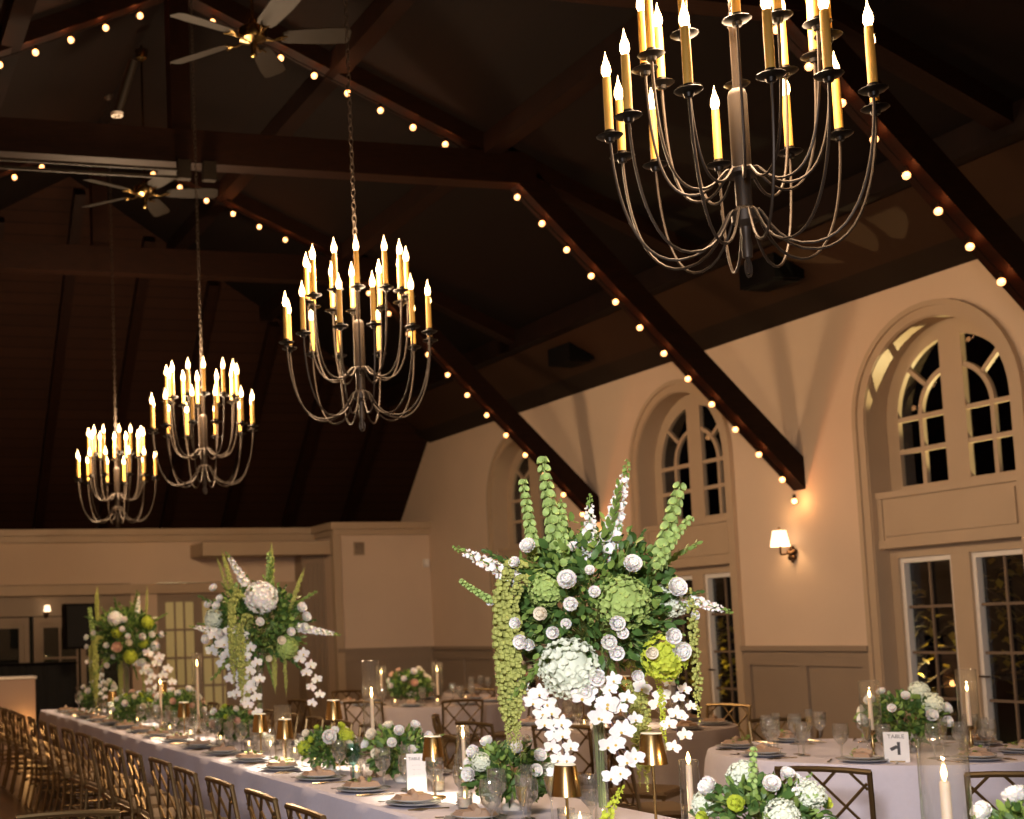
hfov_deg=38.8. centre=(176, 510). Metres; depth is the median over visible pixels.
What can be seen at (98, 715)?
folded napkin
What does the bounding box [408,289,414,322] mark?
candle
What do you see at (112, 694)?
table lamp
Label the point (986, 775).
banquet chair
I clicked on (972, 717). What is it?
water goblet
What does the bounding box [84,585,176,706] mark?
flower arrangement
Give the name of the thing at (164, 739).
dinner plate
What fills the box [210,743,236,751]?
folded napkin
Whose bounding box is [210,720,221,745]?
water goblet
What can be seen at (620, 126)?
candle
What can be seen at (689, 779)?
candle
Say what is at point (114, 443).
candle
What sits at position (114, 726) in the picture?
dinner plate
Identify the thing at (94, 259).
roof truss
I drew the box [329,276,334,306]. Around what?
candle
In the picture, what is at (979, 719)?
water goblet
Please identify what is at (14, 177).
string light
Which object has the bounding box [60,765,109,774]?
cushion
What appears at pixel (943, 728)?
champagne flute
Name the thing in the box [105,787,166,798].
cushion
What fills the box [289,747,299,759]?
votive candle
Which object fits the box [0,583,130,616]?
trim
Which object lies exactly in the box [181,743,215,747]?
dinner plate
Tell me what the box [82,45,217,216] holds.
ceiling fan
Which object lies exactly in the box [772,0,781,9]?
candle
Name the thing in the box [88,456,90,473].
candle
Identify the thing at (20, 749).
cushion
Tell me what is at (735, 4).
candle
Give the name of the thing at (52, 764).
cushion
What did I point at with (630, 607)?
flower arrangement
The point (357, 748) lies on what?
champagne flute
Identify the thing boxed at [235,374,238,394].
candle
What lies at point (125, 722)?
folded napkin
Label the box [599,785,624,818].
flower sprig
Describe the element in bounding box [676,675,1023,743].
ground
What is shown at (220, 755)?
table knife
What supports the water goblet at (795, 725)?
on the tablecloth at (896, 786)
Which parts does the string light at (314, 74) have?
bulb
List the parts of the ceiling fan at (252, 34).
blade, blade, motor, blade, blade, blade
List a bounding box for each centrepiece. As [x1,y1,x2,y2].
[77,678,123,714]
[109,692,152,722]
[118,688,158,722]
[150,685,208,728]
[205,703,253,742]
[296,722,360,770]
[358,720,445,781]
[384,666,434,700]
[459,735,554,810]
[493,661,535,685]
[687,746,838,818]
[852,681,954,750]
[969,785,1023,818]
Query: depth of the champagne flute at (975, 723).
8.14 m
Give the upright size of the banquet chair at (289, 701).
0.863 m
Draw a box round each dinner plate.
[64,712,83,714]
[74,714,96,717]
[85,717,108,720]
[98,721,119,724]
[111,724,138,727]
[126,728,154,732]
[142,732,172,736]
[160,737,193,741]
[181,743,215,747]
[183,722,204,724]
[204,749,241,754]
[230,756,270,761]
[247,734,273,738]
[260,764,303,770]
[267,739,297,743]
[295,773,341,780]
[336,784,386,791]
[365,698,386,700]
[385,797,441,805]
[399,703,422,706]
[427,767,451,774]
[443,812,506,818]
[453,702,475,704]
[461,696,482,698]
[483,699,496,701]
[518,721,535,725]
[612,715,626,719]
[669,725,703,729]
[671,717,702,720]
[697,720,731,724]
[715,742,756,747]
[740,750,786,756]
[766,736,808,741]
[837,755,888,761]
[950,754,1003,760]
[955,738,1002,744]
[997,746,1023,752]
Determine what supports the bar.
on the floor
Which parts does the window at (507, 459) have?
apron panel, frame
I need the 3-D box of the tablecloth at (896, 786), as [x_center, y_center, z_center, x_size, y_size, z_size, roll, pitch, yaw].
[4.253,1.827,8.366,2.092,0.732,2.114,0,-5,-14]
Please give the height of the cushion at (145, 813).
0.030 m
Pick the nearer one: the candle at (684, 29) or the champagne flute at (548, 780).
the candle at (684, 29)
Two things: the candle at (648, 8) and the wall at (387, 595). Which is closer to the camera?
the candle at (648, 8)
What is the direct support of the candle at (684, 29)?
on the chandelier at (745, 215)
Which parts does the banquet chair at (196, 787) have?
post, rail, post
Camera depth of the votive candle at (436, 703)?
14.70 m
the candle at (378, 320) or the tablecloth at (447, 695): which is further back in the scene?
the tablecloth at (447, 695)
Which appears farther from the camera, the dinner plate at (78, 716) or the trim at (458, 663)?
the trim at (458, 663)
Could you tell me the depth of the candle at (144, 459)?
16.27 m
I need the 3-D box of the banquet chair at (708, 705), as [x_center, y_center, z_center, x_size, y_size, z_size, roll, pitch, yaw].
[4.587,2.089,11.767,0.524,0.863,0.435,2,-6,-34]
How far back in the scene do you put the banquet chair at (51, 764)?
12.07 m
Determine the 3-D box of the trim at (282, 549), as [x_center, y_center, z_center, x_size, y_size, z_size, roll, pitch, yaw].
[1.478,0.705,24.454,2.331,0.231,0.841,0,-5,-14]
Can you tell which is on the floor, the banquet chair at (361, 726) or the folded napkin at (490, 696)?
the banquet chair at (361, 726)
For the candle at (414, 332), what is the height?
0.220 m
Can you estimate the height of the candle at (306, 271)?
0.220 m
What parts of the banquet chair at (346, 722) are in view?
rail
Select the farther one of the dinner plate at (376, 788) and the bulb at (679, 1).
the dinner plate at (376, 788)
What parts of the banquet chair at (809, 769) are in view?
rail, post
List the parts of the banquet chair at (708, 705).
post, rail, post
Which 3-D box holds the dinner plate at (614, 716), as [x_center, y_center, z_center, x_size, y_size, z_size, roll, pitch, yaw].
[3.814,1.765,11.768,0.260,0.028,0.260,-4,-6,20]
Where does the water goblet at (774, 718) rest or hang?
on the tablecloth at (896, 786)
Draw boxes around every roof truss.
[0,0,805,490]
[0,161,599,522]
[555,0,1023,310]
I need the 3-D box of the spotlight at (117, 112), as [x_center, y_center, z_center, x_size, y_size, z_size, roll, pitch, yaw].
[-0.510,-4.091,13.377,0.124,0.497,0.376,2,-7,-36]
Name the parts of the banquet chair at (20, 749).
post, post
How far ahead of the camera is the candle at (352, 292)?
9.47 m
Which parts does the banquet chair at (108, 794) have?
rail, post, post, seat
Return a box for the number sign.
[883,732,909,761]
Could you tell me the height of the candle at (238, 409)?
0.220 m
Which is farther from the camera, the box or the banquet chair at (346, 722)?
the box
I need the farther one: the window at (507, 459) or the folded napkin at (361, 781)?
the window at (507, 459)
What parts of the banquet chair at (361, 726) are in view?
post, rail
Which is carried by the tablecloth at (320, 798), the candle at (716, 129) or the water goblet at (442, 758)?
the water goblet at (442, 758)
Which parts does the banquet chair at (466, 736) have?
post, rail, seat, post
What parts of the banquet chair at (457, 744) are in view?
rail, post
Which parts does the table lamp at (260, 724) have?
lamp shade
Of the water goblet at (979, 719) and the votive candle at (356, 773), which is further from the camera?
the water goblet at (979, 719)
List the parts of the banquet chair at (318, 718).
rail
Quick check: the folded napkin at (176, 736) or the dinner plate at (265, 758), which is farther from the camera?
the folded napkin at (176, 736)
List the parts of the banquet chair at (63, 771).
post, post, seat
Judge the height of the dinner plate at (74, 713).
0.028 m
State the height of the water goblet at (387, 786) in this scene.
0.198 m
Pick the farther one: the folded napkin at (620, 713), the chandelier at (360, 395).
the folded napkin at (620, 713)
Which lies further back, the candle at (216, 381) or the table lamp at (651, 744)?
the candle at (216, 381)
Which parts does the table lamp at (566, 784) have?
lamp shade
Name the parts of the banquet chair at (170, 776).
post, rail, post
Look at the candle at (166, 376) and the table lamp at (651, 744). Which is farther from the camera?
the candle at (166, 376)
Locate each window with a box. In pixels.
[486,436,561,688]
[628,379,746,739]
[851,299,1023,723]
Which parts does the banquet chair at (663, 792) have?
post, rail, post, seat, leg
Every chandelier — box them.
[74,93,159,528]
[147,0,258,493]
[279,0,437,431]
[596,0,889,277]
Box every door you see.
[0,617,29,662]
[32,616,129,707]
[157,592,225,717]
[510,583,550,687]
[655,564,740,737]
[890,537,1023,742]
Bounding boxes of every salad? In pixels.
[243,749,263,753]
[274,756,294,763]
[350,776,371,784]
[731,734,750,741]
[958,745,982,754]
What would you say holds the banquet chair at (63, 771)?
on the floor
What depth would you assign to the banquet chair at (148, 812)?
8.52 m
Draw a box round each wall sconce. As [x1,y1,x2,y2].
[44,604,50,617]
[770,527,797,562]
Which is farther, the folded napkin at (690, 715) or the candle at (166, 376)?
the candle at (166, 376)
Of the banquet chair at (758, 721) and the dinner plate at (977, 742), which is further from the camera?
the banquet chair at (758, 721)
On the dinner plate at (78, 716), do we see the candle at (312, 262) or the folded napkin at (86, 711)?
the folded napkin at (86, 711)
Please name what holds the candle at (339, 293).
on the chandelier at (360, 395)
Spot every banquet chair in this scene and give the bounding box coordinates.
[0,706,46,785]
[0,734,34,775]
[2,708,55,791]
[9,710,66,797]
[15,809,120,818]
[17,713,76,805]
[27,716,88,812]
[39,719,101,818]
[49,723,114,818]
[61,727,134,818]
[75,732,152,818]
[92,737,166,818]
[104,743,191,818]
[125,749,212,818]
[148,757,227,818]
[173,766,205,818]
[205,702,219,718]
[205,776,240,818]
[244,788,280,818]
[262,709,276,734]
[282,712,299,738]
[284,803,326,818]
[287,699,336,744]
[304,716,324,737]
[330,719,353,749]
[331,690,362,699]
[343,701,400,755]
[358,724,381,756]
[431,713,496,780]
[433,734,460,773]
[439,699,483,764]
[455,721,517,780]
[460,688,495,697]
[491,694,552,736]
[531,725,613,803]
[533,688,577,718]
[582,683,633,718]
[587,727,684,803]
[588,702,631,714]
[596,743,709,818]
[706,703,751,739]
[747,717,810,741]
[774,766,875,818]
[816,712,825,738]
[897,717,946,739]
[964,771,1023,818]
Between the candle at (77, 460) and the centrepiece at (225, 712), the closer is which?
the centrepiece at (225, 712)
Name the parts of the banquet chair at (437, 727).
post, post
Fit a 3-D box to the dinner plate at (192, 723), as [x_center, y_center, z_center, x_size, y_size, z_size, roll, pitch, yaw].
[0.170,1.934,12.541,0.260,0.028,0.260,0,-5,-14]
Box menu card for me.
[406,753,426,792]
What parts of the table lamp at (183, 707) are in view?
lamp shade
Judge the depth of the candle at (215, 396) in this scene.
12.38 m
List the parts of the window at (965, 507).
apron panel, frame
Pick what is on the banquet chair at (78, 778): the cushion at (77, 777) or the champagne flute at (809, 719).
the cushion at (77, 777)
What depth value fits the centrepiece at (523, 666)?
17.63 m
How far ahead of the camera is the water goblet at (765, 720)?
8.39 m
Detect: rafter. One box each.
[0,0,36,109]
[0,217,4,240]
[33,189,85,528]
[97,236,154,528]
[159,280,218,528]
[220,321,279,527]
[280,360,335,527]
[340,396,387,521]
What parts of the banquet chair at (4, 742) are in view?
post, post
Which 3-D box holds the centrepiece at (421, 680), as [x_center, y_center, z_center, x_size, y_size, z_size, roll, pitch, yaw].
[2.615,1.958,15.512,0.576,0.416,0.552,-1,-5,-8]
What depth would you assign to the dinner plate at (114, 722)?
12.90 m
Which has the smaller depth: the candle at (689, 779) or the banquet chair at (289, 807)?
the candle at (689, 779)
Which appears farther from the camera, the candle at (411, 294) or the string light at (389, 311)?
the string light at (389, 311)
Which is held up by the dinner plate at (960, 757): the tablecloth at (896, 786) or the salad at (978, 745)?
the salad at (978, 745)
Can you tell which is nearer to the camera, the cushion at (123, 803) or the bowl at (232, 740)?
the cushion at (123, 803)
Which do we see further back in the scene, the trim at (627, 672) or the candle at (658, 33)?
the trim at (627, 672)
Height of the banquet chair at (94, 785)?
0.863 m
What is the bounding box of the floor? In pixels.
[0,721,330,818]
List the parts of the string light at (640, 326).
bulb, bulb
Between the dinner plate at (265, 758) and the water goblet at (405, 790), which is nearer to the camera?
the water goblet at (405, 790)
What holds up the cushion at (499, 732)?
on the banquet chair at (499, 733)
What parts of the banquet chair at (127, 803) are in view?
post, rail, post, seat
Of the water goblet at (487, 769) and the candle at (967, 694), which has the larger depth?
the candle at (967, 694)
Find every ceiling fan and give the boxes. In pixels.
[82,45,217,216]
[170,0,350,77]
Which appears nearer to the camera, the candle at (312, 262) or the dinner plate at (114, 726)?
the candle at (312, 262)
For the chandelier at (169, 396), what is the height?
5.399 m
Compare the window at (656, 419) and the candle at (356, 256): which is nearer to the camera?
the candle at (356, 256)
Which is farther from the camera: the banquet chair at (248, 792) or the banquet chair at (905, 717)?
the banquet chair at (905, 717)
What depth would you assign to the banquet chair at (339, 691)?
16.81 m
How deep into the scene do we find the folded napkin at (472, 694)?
15.77 m
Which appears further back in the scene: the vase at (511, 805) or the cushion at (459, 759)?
the cushion at (459, 759)
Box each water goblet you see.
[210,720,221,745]
[263,730,275,758]
[331,740,346,776]
[352,747,365,779]
[374,748,390,787]
[398,755,407,791]
[425,758,443,800]
[479,779,501,812]
[487,769,506,815]
[519,778,537,817]
[579,774,601,818]
[760,715,774,746]
[761,718,775,740]
[765,720,780,742]
[787,715,801,744]
[795,722,810,755]
[795,725,809,755]
[812,712,826,742]
[832,724,848,758]
[924,725,942,758]
[951,722,967,755]
[972,717,988,750]
[979,719,995,753]
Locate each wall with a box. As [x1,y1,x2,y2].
[0,541,296,703]
[0,582,219,707]
[317,535,433,720]
[401,259,1023,645]
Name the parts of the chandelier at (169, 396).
arm, arm, arm, arm, arm, arm, arm, arm, bulb, arm, arm, chain, arm, arm, stem, arm, arm, arm, arm, arm, arm, arm, arm, arm, arm, arm, arm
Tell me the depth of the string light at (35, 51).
13.70 m
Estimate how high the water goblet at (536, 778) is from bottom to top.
0.177 m
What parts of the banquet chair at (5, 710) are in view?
post, post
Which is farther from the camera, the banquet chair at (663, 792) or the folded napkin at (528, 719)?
the folded napkin at (528, 719)
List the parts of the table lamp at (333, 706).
lamp shade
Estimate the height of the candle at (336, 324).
0.220 m
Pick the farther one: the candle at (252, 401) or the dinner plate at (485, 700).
the dinner plate at (485, 700)
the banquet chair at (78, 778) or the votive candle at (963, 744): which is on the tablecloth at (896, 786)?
the votive candle at (963, 744)
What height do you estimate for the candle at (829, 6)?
0.220 m
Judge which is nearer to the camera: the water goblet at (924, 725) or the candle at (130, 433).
the water goblet at (924, 725)
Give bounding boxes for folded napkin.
[58,705,72,710]
[68,708,83,712]
[78,710,94,714]
[89,713,106,718]
[101,716,118,722]
[115,720,134,724]
[130,723,150,728]
[147,727,168,734]
[165,732,188,739]
[186,737,210,743]
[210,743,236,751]
[236,750,264,758]
[266,757,296,765]
[302,766,335,776]
[342,697,356,700]
[342,776,380,788]
[393,788,432,801]
[406,699,415,704]
[426,764,445,769]
[451,803,498,817]
[465,693,479,696]
[469,684,480,687]
[483,695,496,698]
[519,716,536,721]
[552,712,571,718]
[617,711,630,715]
[676,720,698,726]
[687,712,696,717]
[703,715,724,721]
[722,736,751,744]
[746,743,778,752]
[773,730,801,738]
[852,748,872,758]
[958,746,995,757]
[962,732,995,741]
[1006,739,1023,748]
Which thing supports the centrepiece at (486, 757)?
on the tablecloth at (320, 798)
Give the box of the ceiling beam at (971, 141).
[382,98,1023,405]
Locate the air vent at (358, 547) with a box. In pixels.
[353,542,364,555]
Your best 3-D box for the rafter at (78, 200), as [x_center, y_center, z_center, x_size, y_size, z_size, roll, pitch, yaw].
[-1.932,-2.079,22.201,0.160,4.793,4.842,0,-5,-14]
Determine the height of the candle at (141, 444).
0.220 m
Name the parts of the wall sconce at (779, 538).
lamp shade, arm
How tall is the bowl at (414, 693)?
0.134 m
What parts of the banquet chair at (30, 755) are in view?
post, post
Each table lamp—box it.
[107,690,116,716]
[157,681,167,723]
[177,702,190,734]
[252,713,268,752]
[276,718,293,759]
[325,699,343,765]
[422,735,445,798]
[551,763,581,818]
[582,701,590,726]
[620,676,631,724]
[637,732,667,818]
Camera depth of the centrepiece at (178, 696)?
12.11 m
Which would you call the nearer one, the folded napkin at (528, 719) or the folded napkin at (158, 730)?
the folded napkin at (158, 730)
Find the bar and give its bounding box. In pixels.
[0,661,77,731]
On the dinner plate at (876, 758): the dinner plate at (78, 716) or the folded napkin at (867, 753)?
the folded napkin at (867, 753)
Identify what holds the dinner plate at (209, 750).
on the tablecloth at (320, 798)
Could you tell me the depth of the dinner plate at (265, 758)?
8.71 m
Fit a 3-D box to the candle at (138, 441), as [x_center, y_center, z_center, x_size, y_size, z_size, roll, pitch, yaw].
[-0.465,-0.772,16.841,0.033,0.220,0.031,2,-7,-37]
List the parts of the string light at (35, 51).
bulb, bulb, bulb, bulb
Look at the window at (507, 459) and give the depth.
22.17 m
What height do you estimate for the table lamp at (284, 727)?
0.295 m
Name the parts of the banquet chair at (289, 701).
rail, post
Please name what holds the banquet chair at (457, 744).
on the floor
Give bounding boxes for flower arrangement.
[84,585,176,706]
[189,541,340,751]
[452,456,732,818]
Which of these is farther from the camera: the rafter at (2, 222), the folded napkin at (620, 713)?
the rafter at (2, 222)
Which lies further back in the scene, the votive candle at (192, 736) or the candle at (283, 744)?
the votive candle at (192, 736)
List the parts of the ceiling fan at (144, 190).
blade, blade, motor, blade, blade, blade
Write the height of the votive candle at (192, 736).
0.076 m
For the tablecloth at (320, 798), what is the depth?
8.04 m
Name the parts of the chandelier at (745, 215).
bulb, bulb, bulb, bulb, bulb, bulb, arm, arm, arm, arm, bulb, arm, arm, arm, arm, arm, arm, bulb, chain, arm, arm, stem, arm, arm, bulb, arm, arm, bulb, arm, arm, arm, arm, arm, arm, arm, bulb, bulb, bulb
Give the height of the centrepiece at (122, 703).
0.307 m
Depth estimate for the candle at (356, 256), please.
8.82 m
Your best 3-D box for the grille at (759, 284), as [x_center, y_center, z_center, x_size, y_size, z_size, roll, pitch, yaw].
[6.289,-2.380,14.607,0.308,0.021,0.486,0,-5,-14]
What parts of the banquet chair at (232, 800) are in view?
post, rail, post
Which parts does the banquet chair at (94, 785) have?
post, rail, post, seat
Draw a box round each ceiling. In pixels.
[0,0,1023,390]
[0,176,426,529]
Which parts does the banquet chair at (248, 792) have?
post, rail, post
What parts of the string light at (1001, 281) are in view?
bulb, bulb, bulb, bulb, bulb, bulb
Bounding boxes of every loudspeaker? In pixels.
[62,603,95,707]
[548,342,593,367]
[739,252,804,291]
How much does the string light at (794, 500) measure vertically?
0.107 m
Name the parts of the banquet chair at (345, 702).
post, rail, post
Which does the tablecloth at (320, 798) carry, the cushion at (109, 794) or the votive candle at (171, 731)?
the votive candle at (171, 731)
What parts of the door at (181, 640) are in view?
pane, pane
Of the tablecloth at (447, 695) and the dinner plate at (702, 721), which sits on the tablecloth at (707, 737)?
the dinner plate at (702, 721)
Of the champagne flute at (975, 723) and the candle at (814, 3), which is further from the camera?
the champagne flute at (975, 723)
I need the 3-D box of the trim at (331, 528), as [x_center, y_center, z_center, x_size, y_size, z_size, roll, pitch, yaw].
[3.425,0.391,25.048,1.902,0.222,1.522,0,-5,-14]
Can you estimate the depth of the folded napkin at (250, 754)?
8.73 m
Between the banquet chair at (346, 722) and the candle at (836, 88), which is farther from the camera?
the banquet chair at (346, 722)
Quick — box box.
[0,676,36,751]
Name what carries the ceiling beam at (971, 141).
attached to the ceiling at (476, 62)
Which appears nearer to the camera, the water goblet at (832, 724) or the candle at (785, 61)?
the candle at (785, 61)
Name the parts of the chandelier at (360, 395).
bulb, bulb, bulb, bulb, bulb, arm, arm, arm, arm, bulb, arm, arm, arm, bulb, bulb, arm, arm, arm, chain, arm, bulb, bulb, arm, stem, arm, bulb, arm, arm, arm, bulb, bulb, arm, bulb, arm, arm, arm, arm, arm, bulb, arm, bulb, bulb, bulb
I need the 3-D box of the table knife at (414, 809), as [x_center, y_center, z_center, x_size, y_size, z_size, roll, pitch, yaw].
[1.129,1.338,6.188,0.200,0.014,0.016,0,-5,-14]
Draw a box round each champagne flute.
[165,705,170,720]
[204,717,211,740]
[227,717,233,745]
[252,720,259,752]
[354,737,365,777]
[400,750,409,788]
[454,754,462,802]
[515,775,527,807]
[520,765,535,818]
[543,772,553,815]
[771,713,782,748]
[792,723,801,754]
[805,716,814,743]
[861,720,870,742]
[937,718,949,756]
[972,721,977,743]
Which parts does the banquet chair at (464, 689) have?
rail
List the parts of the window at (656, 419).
apron panel, frame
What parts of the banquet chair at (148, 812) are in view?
rail, post, post, seat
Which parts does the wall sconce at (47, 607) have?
lamp shade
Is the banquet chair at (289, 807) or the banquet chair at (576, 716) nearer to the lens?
the banquet chair at (289, 807)
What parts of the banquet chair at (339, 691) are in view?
rail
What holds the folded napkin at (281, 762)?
on the dinner plate at (273, 768)
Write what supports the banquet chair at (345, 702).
on the floor
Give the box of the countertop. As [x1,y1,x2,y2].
[0,661,77,665]
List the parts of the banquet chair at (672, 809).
post, rail, post, seat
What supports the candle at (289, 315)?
on the chandelier at (360, 395)
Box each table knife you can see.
[215,755,236,756]
[243,762,268,764]
[275,771,303,773]
[312,781,347,783]
[356,793,393,795]
[408,807,449,810]
[716,749,746,750]
[767,757,796,758]
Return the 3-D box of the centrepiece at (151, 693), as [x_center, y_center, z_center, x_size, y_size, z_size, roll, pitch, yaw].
[-0.350,1.864,13.208,0.442,0.329,0.442,2,-7,-36]
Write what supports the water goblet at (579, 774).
on the tablecloth at (320, 798)
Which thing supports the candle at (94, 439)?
on the chandelier at (141, 452)
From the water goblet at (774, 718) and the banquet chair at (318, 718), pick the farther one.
the banquet chair at (318, 718)
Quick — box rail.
[0,157,216,182]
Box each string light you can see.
[0,8,142,67]
[0,163,43,179]
[151,170,326,255]
[211,15,462,147]
[366,288,584,516]
[514,190,784,481]
[773,23,1023,300]
[791,494,797,503]
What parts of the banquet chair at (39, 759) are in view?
post, post, seat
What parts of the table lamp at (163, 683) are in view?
lamp shade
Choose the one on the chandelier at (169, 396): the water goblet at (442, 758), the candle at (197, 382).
the candle at (197, 382)
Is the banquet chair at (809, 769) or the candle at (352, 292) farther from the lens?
the candle at (352, 292)
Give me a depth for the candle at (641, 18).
5.49 m
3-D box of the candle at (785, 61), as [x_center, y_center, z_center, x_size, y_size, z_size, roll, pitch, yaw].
[2.440,-1.891,5.560,0.033,0.220,0.031,2,-6,-33]
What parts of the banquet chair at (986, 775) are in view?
post, rail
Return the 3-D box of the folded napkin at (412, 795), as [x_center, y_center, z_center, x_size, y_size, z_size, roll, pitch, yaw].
[1.086,1.306,6.357,0.171,0.054,0.110,0,-5,-14]
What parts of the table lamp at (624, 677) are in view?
lamp shade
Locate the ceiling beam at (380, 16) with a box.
[166,0,415,249]
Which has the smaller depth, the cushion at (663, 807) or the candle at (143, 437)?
the cushion at (663, 807)
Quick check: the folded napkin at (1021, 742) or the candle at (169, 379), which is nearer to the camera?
the folded napkin at (1021, 742)
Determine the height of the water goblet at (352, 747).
0.177 m
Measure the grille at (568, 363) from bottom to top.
0.021 m
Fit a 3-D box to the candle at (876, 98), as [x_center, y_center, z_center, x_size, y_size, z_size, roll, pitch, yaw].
[2.632,-1.646,5.224,0.033,0.220,0.031,-3,-5,16]
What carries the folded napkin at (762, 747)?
on the dinner plate at (760, 754)
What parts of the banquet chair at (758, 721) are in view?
post, rail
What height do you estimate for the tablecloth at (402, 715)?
0.732 m
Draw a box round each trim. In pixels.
[0,528,316,543]
[0,581,296,596]
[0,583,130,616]
[190,541,330,558]
[226,652,300,721]
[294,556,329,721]
[309,522,431,538]
[330,535,345,701]
[338,646,434,700]
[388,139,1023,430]
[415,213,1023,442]
[431,646,494,698]
[590,649,641,714]
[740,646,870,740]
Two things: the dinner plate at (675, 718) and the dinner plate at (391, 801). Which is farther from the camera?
the dinner plate at (675, 718)
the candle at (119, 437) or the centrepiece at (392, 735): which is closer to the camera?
the centrepiece at (392, 735)
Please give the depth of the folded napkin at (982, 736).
8.58 m
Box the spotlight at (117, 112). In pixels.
[111,58,137,117]
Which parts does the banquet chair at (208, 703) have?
rail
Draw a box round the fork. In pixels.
[937,759,966,762]
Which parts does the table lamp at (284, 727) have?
lamp shade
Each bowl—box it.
[96,703,105,714]
[174,716,183,728]
[228,729,238,742]
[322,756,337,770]
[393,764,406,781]
[407,691,416,699]
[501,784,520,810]
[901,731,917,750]
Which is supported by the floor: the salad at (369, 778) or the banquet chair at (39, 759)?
the banquet chair at (39, 759)
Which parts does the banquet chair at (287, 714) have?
rail, post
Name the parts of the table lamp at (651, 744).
lamp shade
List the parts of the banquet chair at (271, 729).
rail, post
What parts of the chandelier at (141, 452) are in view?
arm, arm, arm, arm, arm, arm, arm, arm, arm, arm, chain, stem, arm, arm, arm, arm, arm, arm, arm, arm, arm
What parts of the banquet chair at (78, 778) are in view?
rail, post, post, seat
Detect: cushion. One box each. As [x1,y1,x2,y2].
[3,738,42,743]
[11,741,52,746]
[18,745,63,751]
[27,750,70,756]
[37,754,79,761]
[49,760,96,767]
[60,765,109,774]
[73,771,130,781]
[87,778,150,788]
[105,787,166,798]
[118,796,190,808]
[140,806,212,818]
[445,735,479,739]
[445,758,474,765]
[495,731,505,734]
[578,772,601,781]
[606,783,681,794]
[614,801,687,814]
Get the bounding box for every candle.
[76,458,78,475]
[86,463,88,480]
[87,436,89,450]
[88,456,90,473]
[91,438,92,452]
[93,434,95,451]
[99,439,101,456]
[102,433,104,450]
[104,454,106,472]
[113,440,115,456]
[118,432,120,449]
[123,464,125,480]
[125,439,127,456]
[127,454,130,471]
[129,432,131,449]
[137,438,139,454]
[140,434,142,451]
[142,436,144,448]
[143,455,145,472]
[150,404,153,426]
[154,457,156,474]
[159,680,163,729]
[164,399,167,421]
[165,375,168,396]
[165,726,173,733]
[168,378,170,399]
[170,371,174,394]
[181,380,184,402]
[185,412,188,434]
[186,368,189,391]
[186,730,194,738]
[190,396,193,418]
[191,653,203,733]
[196,381,198,402]
[202,367,205,390]
[214,395,217,418]
[215,380,218,401]
[216,735,224,744]
[221,368,224,390]
[230,377,231,398]
[231,370,235,392]
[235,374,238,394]
[238,409,240,430]
[240,397,243,419]
[244,742,253,751]
[251,400,254,422]
[274,705,292,760]
[283,306,288,337]
[288,313,291,344]
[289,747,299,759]
[300,296,305,328]
[304,267,309,298]
[309,320,314,350]
[310,259,315,291]
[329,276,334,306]
[332,253,336,284]
[336,289,342,321]
[336,324,339,351]
[350,276,354,306]
[350,766,362,779]
[354,250,359,282]
[361,660,383,776]
[370,287,375,320]
[375,666,386,704]
[376,319,379,349]
[377,273,382,303]
[382,250,387,283]
[397,254,403,286]
[404,261,408,292]
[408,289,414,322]
[411,329,415,343]
[425,295,431,327]
[430,776,444,791]
[431,662,443,703]
[434,699,440,705]
[456,728,469,797]
[456,791,472,808]
[557,807,574,818]
[602,76,613,129]
[615,99,625,150]
[621,54,632,108]
[637,10,646,63]
[644,0,654,48]
[649,109,658,158]
[654,26,664,77]
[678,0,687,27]
[678,752,699,818]
[680,25,692,83]
[711,109,722,158]
[731,0,740,12]
[762,8,775,68]
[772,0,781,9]
[780,20,788,64]
[783,95,793,145]
[806,0,816,49]
[811,0,819,16]
[819,8,832,67]
[828,0,831,27]
[831,77,843,128]
[858,680,882,754]
[864,25,877,82]
[870,51,879,101]
[915,736,973,818]
[955,669,980,747]
[958,738,969,748]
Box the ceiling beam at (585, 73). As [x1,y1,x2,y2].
[259,10,693,320]
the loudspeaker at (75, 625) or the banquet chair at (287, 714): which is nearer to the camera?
the banquet chair at (287, 714)
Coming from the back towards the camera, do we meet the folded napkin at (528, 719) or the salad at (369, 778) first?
the folded napkin at (528, 719)
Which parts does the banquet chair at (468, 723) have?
post, rail, post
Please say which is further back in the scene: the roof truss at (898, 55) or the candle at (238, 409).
the candle at (238, 409)
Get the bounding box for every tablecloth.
[38,708,675,818]
[335,699,505,772]
[442,688,594,720]
[506,719,739,818]
[703,738,1023,818]
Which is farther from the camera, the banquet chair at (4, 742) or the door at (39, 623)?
the door at (39, 623)
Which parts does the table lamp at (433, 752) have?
lamp shade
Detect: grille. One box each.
[67,605,94,646]
[355,543,363,553]
[551,359,589,367]
[744,278,799,291]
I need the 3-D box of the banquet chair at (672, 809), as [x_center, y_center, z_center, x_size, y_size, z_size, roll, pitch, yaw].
[2.833,1.809,8.222,0.524,0.863,0.435,-1,-5,-6]
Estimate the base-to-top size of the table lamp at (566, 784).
0.295 m
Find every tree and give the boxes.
[675,611,735,689]
[679,615,737,699]
[911,581,955,692]
[944,555,1023,699]
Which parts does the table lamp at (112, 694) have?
lamp shade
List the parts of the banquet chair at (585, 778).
post, rail, post, seat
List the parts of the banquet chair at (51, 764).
post, post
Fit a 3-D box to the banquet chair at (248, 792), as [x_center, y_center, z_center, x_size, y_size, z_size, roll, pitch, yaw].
[0.611,1.682,6.197,0.524,0.863,0.435,0,-5,-14]
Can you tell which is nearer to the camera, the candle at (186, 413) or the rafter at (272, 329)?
the candle at (186, 413)
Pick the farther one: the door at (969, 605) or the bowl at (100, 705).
the bowl at (100, 705)

